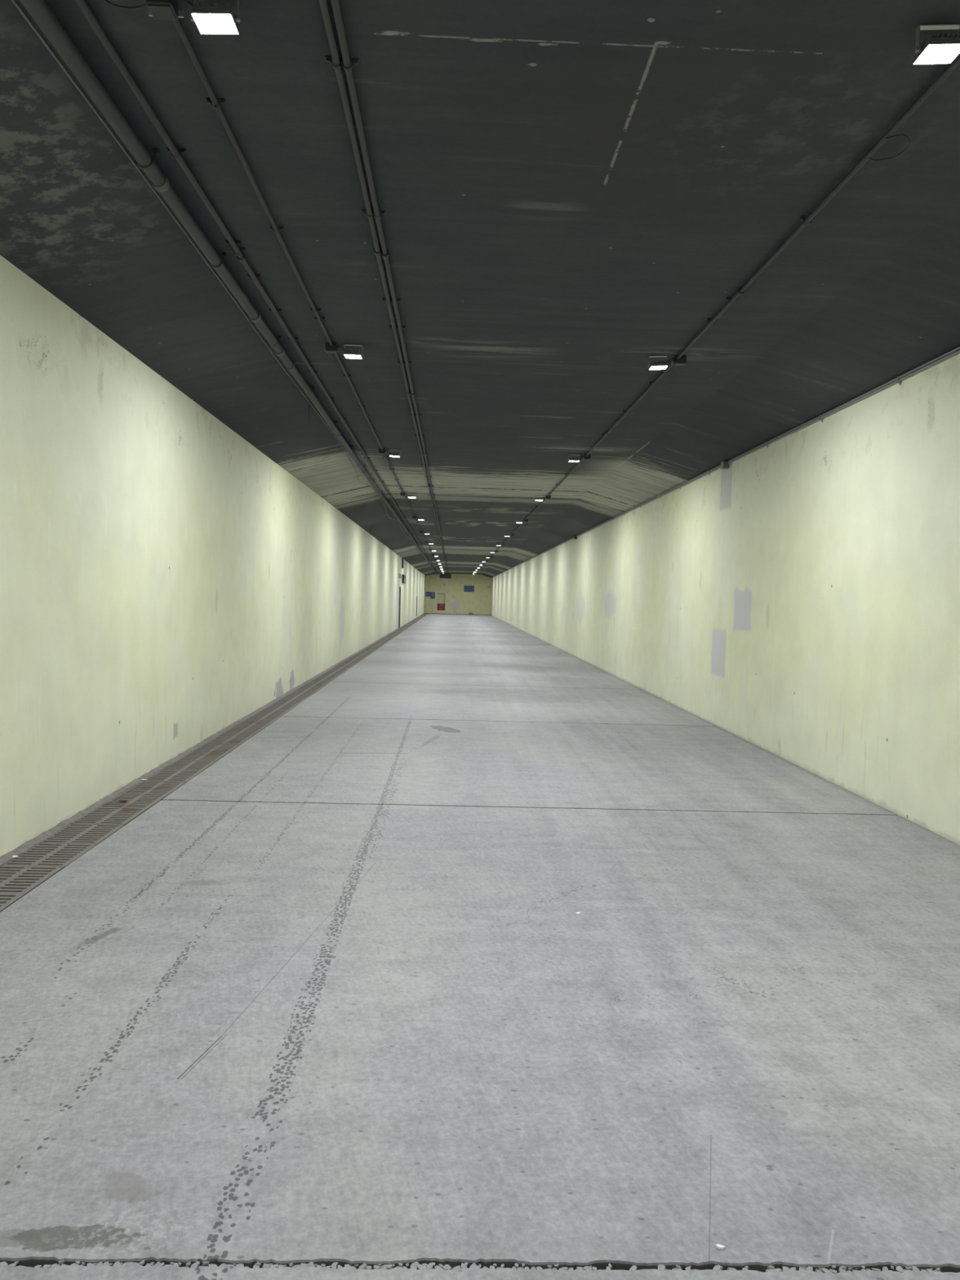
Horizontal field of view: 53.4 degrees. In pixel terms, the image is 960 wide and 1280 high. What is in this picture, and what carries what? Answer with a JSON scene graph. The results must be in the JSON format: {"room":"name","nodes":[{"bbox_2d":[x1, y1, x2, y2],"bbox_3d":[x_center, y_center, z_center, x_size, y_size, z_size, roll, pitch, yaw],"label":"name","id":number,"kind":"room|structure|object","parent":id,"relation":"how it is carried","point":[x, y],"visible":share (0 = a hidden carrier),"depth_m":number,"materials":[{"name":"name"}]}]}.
{"room":"underground tunnel","nodes":[
{"label":"underground tunnel","id":0,"kind":"room"},
{"bbox_2d":[0,254,425,856],"bbox_3d":[-3.803,-1.901,38.111,0.300,3.490,100.500,1,3,-2],"label":"wall","id":1,"kind":"structure","parent":0,"point":[164,580],"depth_m":7.61,"materials":[{"name":"beige paint"}]},
{"bbox_2d":[0,613,424,865],"bbox_3d":[-3.872,-0.520,45.182,0.049,0.058,86.500,1,3,-2],"label":"fillet","id":2,"kind":"object","parent":1,"relation":"attached to","point":[28,844],"visible":0.84,"depth_m":7.75,"materials":[{"name":"grey concrete"}]},
{"bbox_2d":[398,586,400,627],"bbox_3d":[-3.939,-1.581,46.233,0.102,2.020,1.200,1,3,-2],"label":"door","id":3,"kind":"structure","parent":1,"relation":"in","point":[399,586],"depth_m":46.74,"materials":[{"name":"grey metal"}]},
{"bbox_2d":[401,574,405,583],"bbox_3d":[-3.876,-3.112,48.719,0.115,0.420,1.900,1,3,-2],"label":"upper cabinet","id":4,"kind":"object","parent":1,"relation":"attached to","point":[403,576],"visible":1,"depth_m":47.78,"materials":[{"name":"metal"}]},
{"bbox_2d":[424,573,491,614],"bbox_3d":[-1.988,-4.436,88.569,7.000,4.150,0.400,1,3,-2],"label":"wall","id":5,"kind":"structure","parent":0,"point":[448,592],"depth_m":88.38,"materials":[{"name":"beige paint"}]},
{"bbox_2d":[425,591,435,598],"bbox_3d":[-4.599,-4.134,88.290,0.860,0.610,0.038,1,3,-2],"label":"wall sign","id":6,"kind":"object","parent":5,"relation":"attached to","point":[432,594],"visible":1,"depth_m":88.27,"materials":[{"name":"blue metal"}]},
{"bbox_2d":[437,603,444,610],"bbox_3d":[-3.598,-3.061,88.529,0.722,0.620,0.375,1,3,-2],"label":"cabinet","id":7,"kind":"object","parent":5,"relation":"attached to","point":[441,606],"visible":1,"depth_m":88.36,"materials":[{"name":"red metal"}]},
{"bbox_2d":[463,585,474,591],"bbox_3d":[-1.018,-4.741,88.365,0.960,0.600,0.034,1,3,-2],"label":"wall sign","id":8,"kind":"object","parent":5,"relation":"attached to","point":[466,588],"visible":1,"depth_m":88.36,"materials":[{"name":"blue metal"}]},
{"bbox_2d":[0,613,959,1279],"bbox_3d":[-0.456,-0.116,38.437,5.680,0.022,100.800,1,3,-2],"label":"floor","id":9,"kind":"structure","parent":0,"point":[340,993],"depth_m":3.73,"materials":[{"name":"concrete"}]},
{"bbox_2d":[0,1261,8,1265],"bbox_3d":[-1.128,1.482,2.257,0.029,0.014,0.020,1,3,-8],"label":"chip","id":10,"kind":"object","parent":9,"relation":"on","point":[3,1263],"visible":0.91,"depth_m":2.26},
{"bbox_2d":[42,1264,51,1267],"bbox_3d":[-1.025,1.484,2.258,0.019,0.010,0.015,2,3,7],"label":"chip","id":11,"kind":"object","parent":9,"relation":"on","point":[44,1265],"visible":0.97,"depth_m":2.26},
{"bbox_2d":[112,1261,121,1266],"bbox_3d":[-0.863,1.489,2.265,0.028,0.014,0.020,-1,3,-43],"label":"chip","id":12,"kind":"object","parent":9,"relation":"on","point":[116,1264],"visible":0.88,"depth_m":2.27,"materials":[{"name":"grey concrete"}]},
{"bbox_2d":[125,1262,137,1266],"bbox_3d":[-0.827,1.488,2.270,0.023,0.012,0.020,3,3,29],"label":"chip","id":13,"kind":"object","parent":9,"relation":"on","point":[128,1264],"visible":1,"depth_m":2.27,"materials":[{"name":"grey concrete"}]},
{"bbox_2d":[190,1262,198,1267],"bbox_3d":[-0.681,1.493,2.271,0.016,0.014,0.028,2,3,9],"label":"chip","id":14,"kind":"object","parent":9,"relation":"on","point":[195,1264],"visible":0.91,"depth_m":2.27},
{"bbox_2d":[0,620,418,911],"bbox_3d":[-3.508,-0.049,38.203,0.430,0.300,100.500,1,3,-2],"label":"channel","id":15,"kind":"object","parent":9,"relation":"in","point":[418,620],"visible":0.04,"depth_m":5.94,"materials":[{"name":"concrete"}]},
{"bbox_2d":[0,893,25,912],"bbox_3d":[-2.542,1.327,4.704,0.375,0.007,0.494,1,3,-2],"label":"drain grate","id":16,"kind":"object","parent":15,"relation":"on","point":[7,900],"visible":1,"depth_m":4.88,"materials":[{"name":"metal"}]},
{"bbox_2d":[0,865,63,894],"bbox_3d":[-2.559,1.306,5.204,0.375,0.007,0.494,1,3,-2],"label":"drain grate","id":17,"kind":"object","parent":15,"relation":"on","point":[21,873],"visible":1,"depth_m":5.24,"materials":[{"name":"metal"}]},
{"bbox_2d":[1,843,97,867],"bbox_3d":[-2.568,1.284,5.703,0.375,0.007,0.494,1,3,-2],"label":"drain grate","id":18,"kind":"object","parent":15,"relation":"on","point":[38,855],"visible":1,"depth_m":5.69,"materials":[{"name":"metal"}]},
{"bbox_2d":[39,823,124,844],"bbox_3d":[-2.584,1.260,6.202,0.375,0.007,0.494,1,3,-2],"label":"drain grate","id":19,"kind":"object","parent":15,"relation":"on","point":[72,833],"visible":1,"depth_m":6.18,"materials":[{"name":"metal"}]},
{"bbox_2d":[70,807,147,824],"bbox_3d":[-2.599,1.235,6.701,0.375,0.007,0.494,1,3,-2],"label":"drain grate","id":20,"kind":"object","parent":15,"relation":"on","point":[99,815],"visible":1,"depth_m":6.68,"materials":[{"name":"metal"}]},
{"bbox_2d":[97,793,168,808],"bbox_3d":[-2.613,1.213,7.201,0.375,0.007,0.494,1,3,-2],"label":"drain grate","id":21,"kind":"object","parent":15,"relation":"on","point":[133,800],"visible":1,"depth_m":7.19,"materials":[{"name":"metal"}]},
{"bbox_2d":[121,781,186,795],"bbox_3d":[-2.628,1.193,7.700,0.375,0.007,0.494,1,3,-2],"label":"drain grate","id":22,"kind":"object","parent":15,"relation":"on","point":[143,787],"visible":1,"depth_m":7.71,"materials":[{"name":"metal"}]},
{"bbox_2d":[142,769,202,782],"bbox_3d":[-2.638,1.169,8.199,0.375,0.007,0.494,1,3,-2],"label":"drain grate","id":23,"kind":"object","parent":15,"relation":"on","point":[165,775],"visible":1,"depth_m":8.18,"materials":[{"name":"metal"}]},
{"bbox_2d":[161,760,215,771],"bbox_3d":[-2.657,1.147,8.699,0.375,0.007,0.494,1,3,-2],"label":"drain grate","id":24,"kind":"object","parent":15,"relation":"on","point":[178,765],"visible":1,"depth_m":8.69,"materials":[{"name":"metal"}]},
{"bbox_2d":[177,751,228,761],"bbox_3d":[-2.669,1.123,9.198,0.375,0.007,0.494,1,3,-2],"label":"drain grate","id":25,"kind":"object","parent":15,"relation":"on","point":[193,756],"visible":1,"depth_m":9.18,"materials":[{"name":"metal"}]},
{"bbox_2d":[192,743,239,752],"bbox_3d":[-2.685,1.102,9.697,0.375,0.007,0.494,1,3,-2],"label":"drain grate","id":26,"kind":"object","parent":15,"relation":"on","point":[205,748],"visible":1,"depth_m":9.71,"materials":[{"name":"metal"}]},
{"bbox_2d":[205,737,250,745],"bbox_3d":[-2.694,1.077,10.197,0.375,0.007,0.494,1,3,-2],"label":"drain grate","id":27,"kind":"object","parent":15,"relation":"on","point":[218,740],"visible":1,"depth_m":10.18,"materials":[{"name":"metal"}]},
{"bbox_2d":[217,730,258,737],"bbox_3d":[-2.713,1.056,10.696,0.375,0.007,0.494,1,3,-2],"label":"drain grate","id":28,"kind":"object","parent":15,"relation":"on","point":[228,733],"visible":1,"depth_m":10.71,"materials":[{"name":"metal"}]},
{"bbox_2d":[227,724,267,731],"bbox_3d":[-2.726,1.032,11.195,0.375,0.007,0.494,1,3,-2],"label":"drain grate","id":29,"kind":"object","parent":15,"relation":"on","point":[237,727],"visible":1,"depth_m":11.18,"materials":[{"name":"metal"}]},
{"bbox_2d":[237,719,275,725],"bbox_3d":[-2.738,1.009,11.694,0.375,0.007,0.494,1,3,-2],"label":"drain grate","id":30,"kind":"object","parent":15,"relation":"on","point":[247,722],"visible":1,"depth_m":11.70,"materials":[{"name":"metal"}]},
{"bbox_2d":[246,714,282,719],"bbox_3d":[-2.751,0.988,12.194,0.375,0.007,0.494,1,3,-2],"label":"drain grate","id":31,"kind":"object","parent":15,"relation":"on","point":[267,717],"visible":1,"depth_m":12.21,"materials":[{"name":"metal"}]},
{"bbox_2d":[255,709,288,715],"bbox_3d":[-2.766,0.964,12.693,0.375,0.007,0.494,1,3,-2],"label":"drain grate","id":32,"kind":"object","parent":15,"relation":"on","point":[263,711],"visible":1,"depth_m":12.68,"materials":[{"name":"metal"}]},
{"bbox_2d":[263,705,295,711],"bbox_3d":[-2.780,0.942,13.192,0.375,0.007,0.494,1,3,-2],"label":"drain grate","id":33,"kind":"object","parent":15,"relation":"on","point":[270,707],"visible":1,"depth_m":13.18,"materials":[{"name":"metal"}]},
{"bbox_2d":[270,702,301,706],"bbox_3d":[-2.793,0.919,13.691,0.375,0.007,0.494,1,3,-2],"label":"drain grate","id":34,"kind":"object","parent":15,"relation":"on","point":[276,704],"visible":1,"depth_m":13.67,"materials":[{"name":"metal"}]},
{"bbox_2d":[276,697,306,702],"bbox_3d":[-2.807,0.898,14.191,0.375,0.007,0.494,1,3,-2],"label":"drain grate","id":35,"kind":"object","parent":15,"relation":"on","point":[283,700],"visible":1,"depth_m":14.20,"materials":[{"name":"metal"}]},
{"bbox_2d":[283,694,311,698],"bbox_3d":[-2.821,0.876,14.690,0.375,0.007,0.494,1,3,-2],"label":"drain grate","id":36,"kind":"object","parent":15,"relation":"on","point":[292,696],"visible":1,"depth_m":14.70,"materials":[{"name":"metal"}]},
{"bbox_2d":[288,691,315,695],"bbox_3d":[-2.836,0.851,15.189,0.375,0.007,0.494,1,3,-2],"label":"drain grate","id":37,"kind":"object","parent":15,"relation":"on","point":[302,693],"visible":1,"depth_m":15.17,"materials":[{"name":"metal"}]},
{"bbox_2d":[293,688,319,692],"bbox_3d":[-2.852,0.827,15.689,0.375,0.007,0.494,1,3,-2],"label":"drain grate","id":38,"kind":"object","parent":15,"relation":"on","point":[298,689],"visible":1,"depth_m":15.67,"materials":[{"name":"metal"}]},
{"bbox_2d":[299,685,323,688],"bbox_3d":[-2.865,0.806,16.188,0.375,0.007,0.494,1,3,-2],"label":"drain grate","id":39,"kind":"object","parent":15,"relation":"on","point":[302,686],"visible":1,"depth_m":16.21,"materials":[{"name":"metal"}]},
{"bbox_2d":[302,683,328,686],"bbox_3d":[-2.878,0.782,16.687,0.375,0.007,0.494,1,3,-2],"label":"drain grate","id":40,"kind":"object","parent":15,"relation":"on","point":[306,684],"visible":1,"depth_m":16.70,"materials":[{"name":"metal"}]},
{"bbox_2d":[307,680,331,683],"bbox_3d":[-2.893,0.761,17.187,0.375,0.007,0.494,1,3,-2],"label":"drain grate","id":41,"kind":"object","parent":15,"relation":"on","point":[310,682],"visible":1,"depth_m":17.20,"materials":[{"name":"metal"}]},
{"bbox_2d":[311,678,334,680],"bbox_3d":[-2.908,0.738,17.686,0.375,0.007,0.494,1,3,-2],"label":"drain grate","id":42,"kind":"object","parent":15,"relation":"on","point":[314,679],"visible":1,"depth_m":17.70,"materials":[{"name":"metal"}]},
{"bbox_2d":[315,675,337,679],"bbox_3d":[-2.921,0.716,18.185,0.375,0.007,0.494,1,3,-2],"label":"drain grate","id":43,"kind":"object","parent":15,"relation":"on","point":[319,677],"visible":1,"depth_m":18.21,"materials":[{"name":"metal"}]},
{"bbox_2d":[320,674,341,676],"bbox_3d":[-2.937,0.692,18.684,0.375,0.007,0.494,1,3,-2],"label":"drain grate","id":44,"kind":"object","parent":15,"relation":"on","point":[328,675],"visible":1,"depth_m":18.65,"materials":[{"name":"metal"}]},
{"bbox_2d":[323,671,343,674],"bbox_3d":[-2.951,0.671,19.184,0.375,0.007,0.494,1,3,-2],"label":"drain grate","id":45,"kind":"object","parent":15,"relation":"on","point":[326,673],"visible":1,"depth_m":19.20,"materials":[{"name":"metal"}]},
{"bbox_2d":[326,670,346,672],"bbox_3d":[-2.962,0.646,19.683,0.375,0.007,0.494,1,3,-2],"label":"drain grate","id":46,"kind":"object","parent":15,"relation":"on","point":[335,671],"visible":1,"depth_m":19.65,"materials":[{"name":"metal"}]},
{"bbox_2d":[329,668,349,670],"bbox_3d":[-2.978,0.625,20.182,0.375,0.007,0.494,1,3,-2],"label":"drain grate","id":47,"kind":"object","parent":15,"relation":"on","point":[331,668],"visible":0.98,"depth_m":20.19,"materials":[{"name":"metal"}]},
{"bbox_2d":[332,666,351,668],"bbox_3d":[-2.994,0.603,20.681,0.375,0.007,0.494,1,3,-2],"label":"drain grate","id":48,"kind":"object","parent":15,"relation":"on","point":[334,667],"visible":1,"depth_m":20.66,"materials":[{"name":"metal"}]},
{"bbox_2d":[334,665,354,666],"bbox_3d":[-3.009,0.579,21.181,0.375,0.007,0.494,1,3,-2],"label":"drain grate","id":49,"kind":"object","parent":15,"relation":"on","point":[336,665],"visible":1,"depth_m":21.13,"materials":[{"name":"metal"}]},
{"bbox_2d":[337,663,356,665],"bbox_3d":[-3.020,0.558,21.680,0.375,0.007,0.494,1,3,-2],"label":"drain grate","id":50,"kind":"object","parent":15,"relation":"on","point":[340,664],"visible":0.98,"depth_m":21.66,"materials":[{"name":"metal"}]},
{"bbox_2d":[341,662,358,663],"bbox_3d":[-3.032,0.534,22.180,0.375,0.007,0.494,1,3,-2],"label":"drain grate","id":51,"kind":"object","parent":15,"relation":"on","point":[342,662],"visible":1,"depth_m":22.18,"materials":[{"name":"metal"}]},
{"bbox_2d":[343,660,360,662],"bbox_3d":[-3.047,0.510,22.679,0.375,0.007,0.494,1,3,-2],"label":"drain grate","id":52,"kind":"object","parent":15,"relation":"on","point":[345,660],"visible":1,"depth_m":22.67,"materials":[{"name":"metal"}]},
{"bbox_2d":[347,657,364,659],"bbox_3d":[-3.077,0.464,23.677,0.375,0.007,0.494,1,3,-2],"label":"drain grate","id":53,"kind":"object","parent":15,"relation":"on","point":[349,658],"visible":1,"depth_m":23.52,"materials":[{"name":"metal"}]},
{"bbox_2d":[262,1263,270,1267],"bbox_3d":[-0.508,1.500,2.276,0.018,0.017,0.028,-1,3,-39],"label":"chip","id":54,"kind":"object","parent":9,"relation":"on","point":[265,1265],"visible":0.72,"depth_m":2.28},
{"bbox_2d":[330,1262,336,1268],"bbox_3d":[-0.350,1.500,2.281,0.013,0.013,0.024,2,3,-1],"label":"chip","id":55,"kind":"object","parent":9,"relation":"on","point":[333,1265],"visible":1,"depth_m":2.28,"materials":[{"name":"grey concrete"}]},
{"bbox_2d":[357,1262,365,1269],"bbox_3d":[-0.283,1.503,2.281,0.015,0.014,0.029,3,3,35],"label":"chip","id":56,"kind":"object","parent":9,"relation":"on","point":[362,1266],"visible":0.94,"depth_m":2.28,"materials":[{"name":"grey concrete"}]},
{"bbox_2d":[380,1264,386,1269],"bbox_3d":[-0.230,1.506,2.286,0.018,0.014,0.028,1,3,-8],"label":"chip","id":57,"kind":"object","parent":9,"relation":"on","point":[382,1267],"visible":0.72,"depth_m":2.29,"materials":[{"name":"grey concrete"}]},
{"bbox_2d":[386,1264,392,1269],"bbox_3d":[-0.216,1.503,2.287,0.014,0.010,0.020,2,3,13],"label":"chip","id":58,"kind":"object","parent":9,"relation":"on","point":[388,1266],"visible":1,"depth_m":2.28,"materials":[{"name":"grey concrete"}]},
{"bbox_2d":[417,1263,426,1269],"bbox_3d":[-0.139,1.506,2.284,0.024,0.013,0.019,2,3,13],"label":"chip","id":59,"kind":"object","parent":9,"relation":"on","point":[419,1266],"visible":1,"depth_m":2.28,"materials":[{"name":"grey concrete"}]},
{"bbox_2d":[443,1264,451,1270],"bbox_3d":[-0.079,1.506,2.288,0.018,0.013,0.020,1,3,-22],"label":"chip","id":60,"kind":"object","parent":9,"relation":"on","point":[446,1267],"visible":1,"depth_m":2.29,"materials":[{"name":"grey concrete"}]},
{"bbox_2d":[469,1262,476,1268],"bbox_3d":[-0.017,1.509,2.292,0.026,0.010,0.021,-1,3,-42],"label":"chip","id":61,"kind":"object","parent":9,"relation":"on","point":[473,1265],"visible":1,"depth_m":2.29,"materials":[{"name":"grey concrete"}]},
{"bbox_2d":[558,1266,568,1270],"bbox_3d":[0.200,1.516,2.294,0.023,0.013,0.019,2,3,20],"label":"chip","id":62,"kind":"object","parent":9,"relation":"on","point":[562,1268],"visible":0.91,"depth_m":2.30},
{"bbox_2d":[582,1266,591,1270],"bbox_3d":[0.259,1.517,2.297,0.024,0.015,0.022,3,3,31],"label":"chip","id":63,"kind":"object","parent":9,"relation":"on","point":[585,1268],"visible":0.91,"depth_m":2.30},
{"bbox_2d":[629,1265,636,1270],"bbox_3d":[0.369,1.519,2.300,0.015,0.011,0.021,3,3,34],"label":"chip","id":64,"kind":"object","parent":9,"relation":"on","point":[633,1268],"visible":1,"depth_m":2.30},
{"bbox_2d":[657,1264,665,1270],"bbox_3d":[0.439,1.522,2.307,0.019,0.015,0.029,2,3,14],"label":"chip","id":65,"kind":"object","parent":9,"relation":"on","point":[660,1267],"visible":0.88,"depth_m":2.31,"materials":[{"name":"grey concrete"}]},
{"bbox_2d":[712,1264,721,1270],"bbox_3d":[0.574,1.524,2.309,0.023,0.013,0.020,2,3,0],"label":"chip","id":66,"kind":"object","parent":9,"relation":"on","point":[716,1267],"visible":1,"depth_m":2.31,"materials":[{"name":"grey concrete"}]},
{"bbox_2d":[715,1244,724,1249],"bbox_3d":[0.597,1.509,2.374,0.023,0.007,0.014,3,3,24],"label":"paper scrap","id":67,"kind":"object","parent":9,"relation":"on","point":[718,1246],"visible":1,"depth_m":2.37,"materials":[{"name":"white paper"}]},
{"bbox_2d":[782,1266,789,1271],"bbox_3d":[0.741,1.533,2.313,0.018,0.017,0.027,0,3,-29],"label":"chip","id":68,"kind":"object","parent":9,"relation":"on","point":[784,1268],"visible":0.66,"depth_m":2.32,"materials":[{"name":"grey concrete"}]},
{"bbox_2d":[805,1266,813,1271],"bbox_3d":[0.799,1.528,2.315,0.023,0.012,0.013,-1,3,-40],"label":"chip","id":69,"kind":"object","parent":9,"relation":"on","point":[810,1268],"visible":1,"depth_m":2.31,"materials":[{"name":"grey concrete"}]},
{"bbox_2d":[822,1267,833,1273],"bbox_3d":[0.844,1.534,2.313,0.018,0.012,0.028,0,3,-37],"label":"chip","id":70,"kind":"object","parent":9,"relation":"on","point":[824,1269],"visible":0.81,"depth_m":2.31,"materials":[{"name":"grey concrete"}]},
{"bbox_2d":[838,1266,846,1272],"bbox_3d":[0.880,1.536,2.317,0.018,0.016,0.036,2,3,6],"label":"chip","id":71,"kind":"object","parent":9,"relation":"on","point":[840,1269],"visible":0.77,"depth_m":2.32,"materials":[{"name":"grey concrete"}]},
{"bbox_2d":[881,1266,888,1271],"bbox_3d":[0.988,1.540,2.322,0.019,0.018,0.024,2,3,2],"label":"chip","id":72,"kind":"object","parent":9,"relation":"on","point":[884,1268],"visible":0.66,"depth_m":2.33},
{"bbox_2d":[895,1266,902,1272],"bbox_3d":[1.022,1.533,2.322,0.013,0.011,0.021,-1,3,-42],"label":"chip","id":73,"kind":"object","parent":9,"relation":"on","point":[898,1268],"visible":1,"depth_m":2.32,"materials":[{"name":"grey concrete"}]},
{"bbox_2d":[911,1266,919,1271],"bbox_3d":[1.061,1.536,2.322,0.018,0.014,0.027,2,3,2],"label":"chip","id":74,"kind":"object","parent":9,"relation":"on","point":[913,1268],"visible":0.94,"depth_m":2.33,"materials":[{"name":"grey concrete"}]},
{"bbox_2d":[0,0,959,577],"bbox_3d":[-0.559,-3.891,38.112,6.680,0.660,100.500,1,3,-2],"label":"ceiling","id":75,"kind":"structure","parent":0,"point":[569,192],"depth_m":5.32,"materials":[{"name":"concrete"}]},
{"bbox_2d":[146,0,184,20],"bbox_3d":[-1.122,-2.249,3.375,0.124,0.070,0.098,1,3,-2],"label":"junction box","id":76,"kind":"object","parent":75,"relation":"attached to","point":[157,9],"visible":1,"depth_m":3.36,"materials":[{"name":"black plastic"}]},
{"bbox_2d":[104,0,146,8],"bbox_3d":[-1.234,-2.258,3.353,0.221,0.042,0.076,1,3,-2],"label":"wire loop","id":77,"kind":"object","parent":76,"relation":"attached to","point":[106,1],"visible":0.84,"depth_m":3.38,"materials":[{"name":"black rubber"}]},
{"bbox_2d":[173,0,239,34],"bbox_3d":[-0.964,-2.230,3.379,0.228,0.104,0.130,1,3,-1],"label":"floodlight","id":78,"kind":"object","parent":75,"relation":"attached to","point":[211,20],"visible":1,"depth_m":3.36,"materials":[{"name":"black glass"}]},
{"bbox_2d":[11,0,434,571],"bbox_3d":[-2.729,-3.903,40.804,0.099,0.128,86.000,1,3,-2],"label":"pipe","id":79,"kind":"object","parent":75,"relation":"hanging from","point":[14,2],"visible":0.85,"depth_m":4.76,"materials":[{"name":"grey metal"}]},
{"bbox_2d":[19,0,437,574],"bbox_3d":[-2.691,-4.051,43.042,0.129,0.094,90.480,1,3,-2],"label":"pipe","id":80,"kind":"object","parent":75,"relation":"attached to","point":[39,11],"visible":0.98,"depth_m":4.71,"materials":[{"name":"metal"}]},
{"bbox_2d":[74,0,439,573],"bbox_3d":[-2.536,-4.071,43.045,0.089,0.047,90.480,1,3,-2],"label":"conduit","id":81,"kind":"object","parent":75,"relation":"attached to","point":[82,5],"visible":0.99,"depth_m":4.84,"materials":[{"name":"grey metal"}]},
{"bbox_2d":[172,17,441,572],"bbox_3d":[-2.154,-3.943,40.318,0.080,0.038,85.000,1,3,-2],"label":"conduit","id":82,"kind":"object","parent":75,"relation":"attached to","point":[212,100],"visible":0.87,"depth_m":4.93,"materials":[{"name":"grey metal"}]},
{"bbox_2d":[324,342,339,353],"bbox_3d":[-1.254,-2.461,8.049,0.124,0.070,0.098,1,3,-2],"label":"junction box","id":83,"kind":"object","parent":75,"relation":"attached to","point":[330,349],"visible":0.96,"depth_m":8.00,"materials":[{"name":"black plastic"}]},
{"bbox_2d":[336,344,363,359],"bbox_3d":[-1.098,-2.444,8.069,0.228,0.107,0.131,2,2,-1],"label":"floodlight","id":84,"kind":"object","parent":75,"relation":"attached to","point":[357,355],"visible":1,"depth_m":8.05,"materials":[{"name":"black glass"}]},
{"bbox_2d":[377,448,386,453],"bbox_3d":[-1.416,-2.722,13.780,0.124,0.070,0.098,1,3,-2],"label":"junction box","id":85,"kind":"object","parent":75,"relation":"attached to","point":[380,451],"visible":0.99,"depth_m":13.73,"materials":[{"name":"black plastic"}]},
{"bbox_2d":[318,0,448,573],"bbox_3d":[-1.674,-4.051,43.071,0.084,0.043,90.480,1,3,-2],"label":"conduit","id":86,"kind":"object","parent":75,"relation":"attached to","point":[323,3],"visible":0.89,"depth_m":4.75,"materials":[{"name":"metal"}]},
{"bbox_2d":[330,0,448,573],"bbox_3d":[-1.630,-4.050,43.072,0.084,0.043,90.480,1,3,-2],"label":"conduit","id":87,"kind":"object","parent":75,"relation":"attached to","point":[348,68],"visible":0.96,"depth_m":4.76,"materials":[{"name":"metal"}]},
{"bbox_2d":[385,448,400,457],"bbox_3d":[-1.261,-2.704,13.802,0.226,0.103,0.130,1,3,-3],"label":"floodlight","id":88,"kind":"object","parent":75,"relation":"attached to","point":[390,455],"visible":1,"depth_m":13.76,"materials":[{"name":"black glass"}]},
{"bbox_2d":[406,492,416,497],"bbox_3d":[-1.419,-2.964,19.531,0.228,0.104,0.130,2,3,0],"label":"floodlight","id":89,"kind":"object","parent":75,"relation":"attached to","point":[408,496],"visible":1,"depth_m":19.52,"materials":[{"name":"black glass"}]},
{"bbox_2d":[440,573,450,578],"bbox_3d":[-3.189,-5.913,88.175,1.000,0.430,0.166,1,3,-2],"label":"display board","id":90,"kind":"object","parent":75,"relation":"hanging from","point":[448,576],"visible":0.97,"depth_m":88.10,"materials":[{"name":"black plastic"}]},
{"bbox_2d":[568,453,583,462],"bbox_3d":[1.389,-2.633,13.822,0.228,0.103,0.130,1,3,-2],"label":"floodlight","id":91,"kind":"object","parent":75,"relation":"attached to","point":[570,460],"visible":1,"depth_m":13.77,"materials":[{"name":"black glass"}]},
{"bbox_2d":[582,454,591,460],"bbox_3d":[1.549,-2.643,13.807,0.124,0.070,0.098,1,3,-2],"label":"junction box","id":92,"kind":"object","parent":75,"relation":"attached to","point":[588,457],"visible":0.97,"depth_m":13.76,"materials":[{"name":"black plastic"}]},
{"bbox_2d":[648,355,675,369],"bbox_3d":[1.553,-2.377,8.167,0.225,0.106,0.130,2,3,0],"label":"floodlight","id":93,"kind":"object","parent":75,"relation":"attached to","point":[655,366],"visible":1,"depth_m":8.15,"materials":[{"name":"black glass"}]},
{"bbox_2d":[671,355,686,365],"bbox_3d":[1.708,-2.386,8.155,0.124,0.070,0.098,1,3,-2],"label":"junction box","id":94,"kind":"object","parent":75,"relation":"attached to","point":[682,361],"visible":0.97,"depth_m":8.11,"materials":[{"name":"black plastic"}]},
{"bbox_2d":[475,53,959,573],"bbox_3d":[0.768,-3.874,40.604,0.082,0.044,85.400,1,3,-2],"label":"conduit","id":95,"kind":"object","parent":75,"relation":"attached to","point":[956,62],"visible":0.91,"depth_m":5.15,"materials":[{"name":"metal"}]},
{"bbox_2d":[869,133,910,160],"bbox_3d":[1.832,-2.190,4.264,0.105,0.043,0.258,1,3,-2],"label":"wire loop","id":96,"kind":"object","parent":95,"relation":"attached to","point":[900,135],"visible":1,"depth_m":4.22,"materials":[{"name":"black rubber"}]},
{"bbox_2d":[912,23,959,64],"bbox_3d":[1.686,-2.162,3.443,0.225,0.106,0.130,2,3,0],"label":"floodlight","id":97,"kind":"object","parent":75,"relation":"attached to","point":[934,50],"visible":1,"depth_m":3.43,"materials":[{"name":"black glass"}]},
{"bbox_2d":[490,349,959,844],"bbox_3d":[2.572,-1.736,38.298,0.300,3.490,100.500,1,3,-2],"label":"wall","id":98,"kind":"structure","parent":0,"point":[798,598],"depth_m":9.26,"materials":[{"name":"beige paint"}]},
{"bbox_2d":[720,461,728,469],"bbox_3d":[3.158,-2.252,12.304,0.082,0.088,0.108,1,3,-2],"label":"box","id":99,"kind":"object","parent":98,"relation":"attached to","point":[724,464],"visible":1,"depth_m":12.26,"materials":[{"name":"grey metal"}]},
{"bbox_2d":[491,346,959,577],"bbox_3d":[2.313,-3.695,43.184,0.021,0.023,90.450,1,3,-2],"label":"conduit","id":100,"kind":"object","parent":98,"relation":"attached to","point":[957,348],"visible":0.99,"depth_m":9.32,"materials":[{"name":"grey metal"}]},
{"bbox_2d":[493,349,959,577],"bbox_3d":[2.314,-3.671,43.185,0.029,0.064,90.450,1,3,-2],"label":"conduit","id":101,"kind":"object","parent":98,"relation":"attached to","point":[897,380],"visible":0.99,"depth_m":9.33,"materials":[{"name":"grey metal"}]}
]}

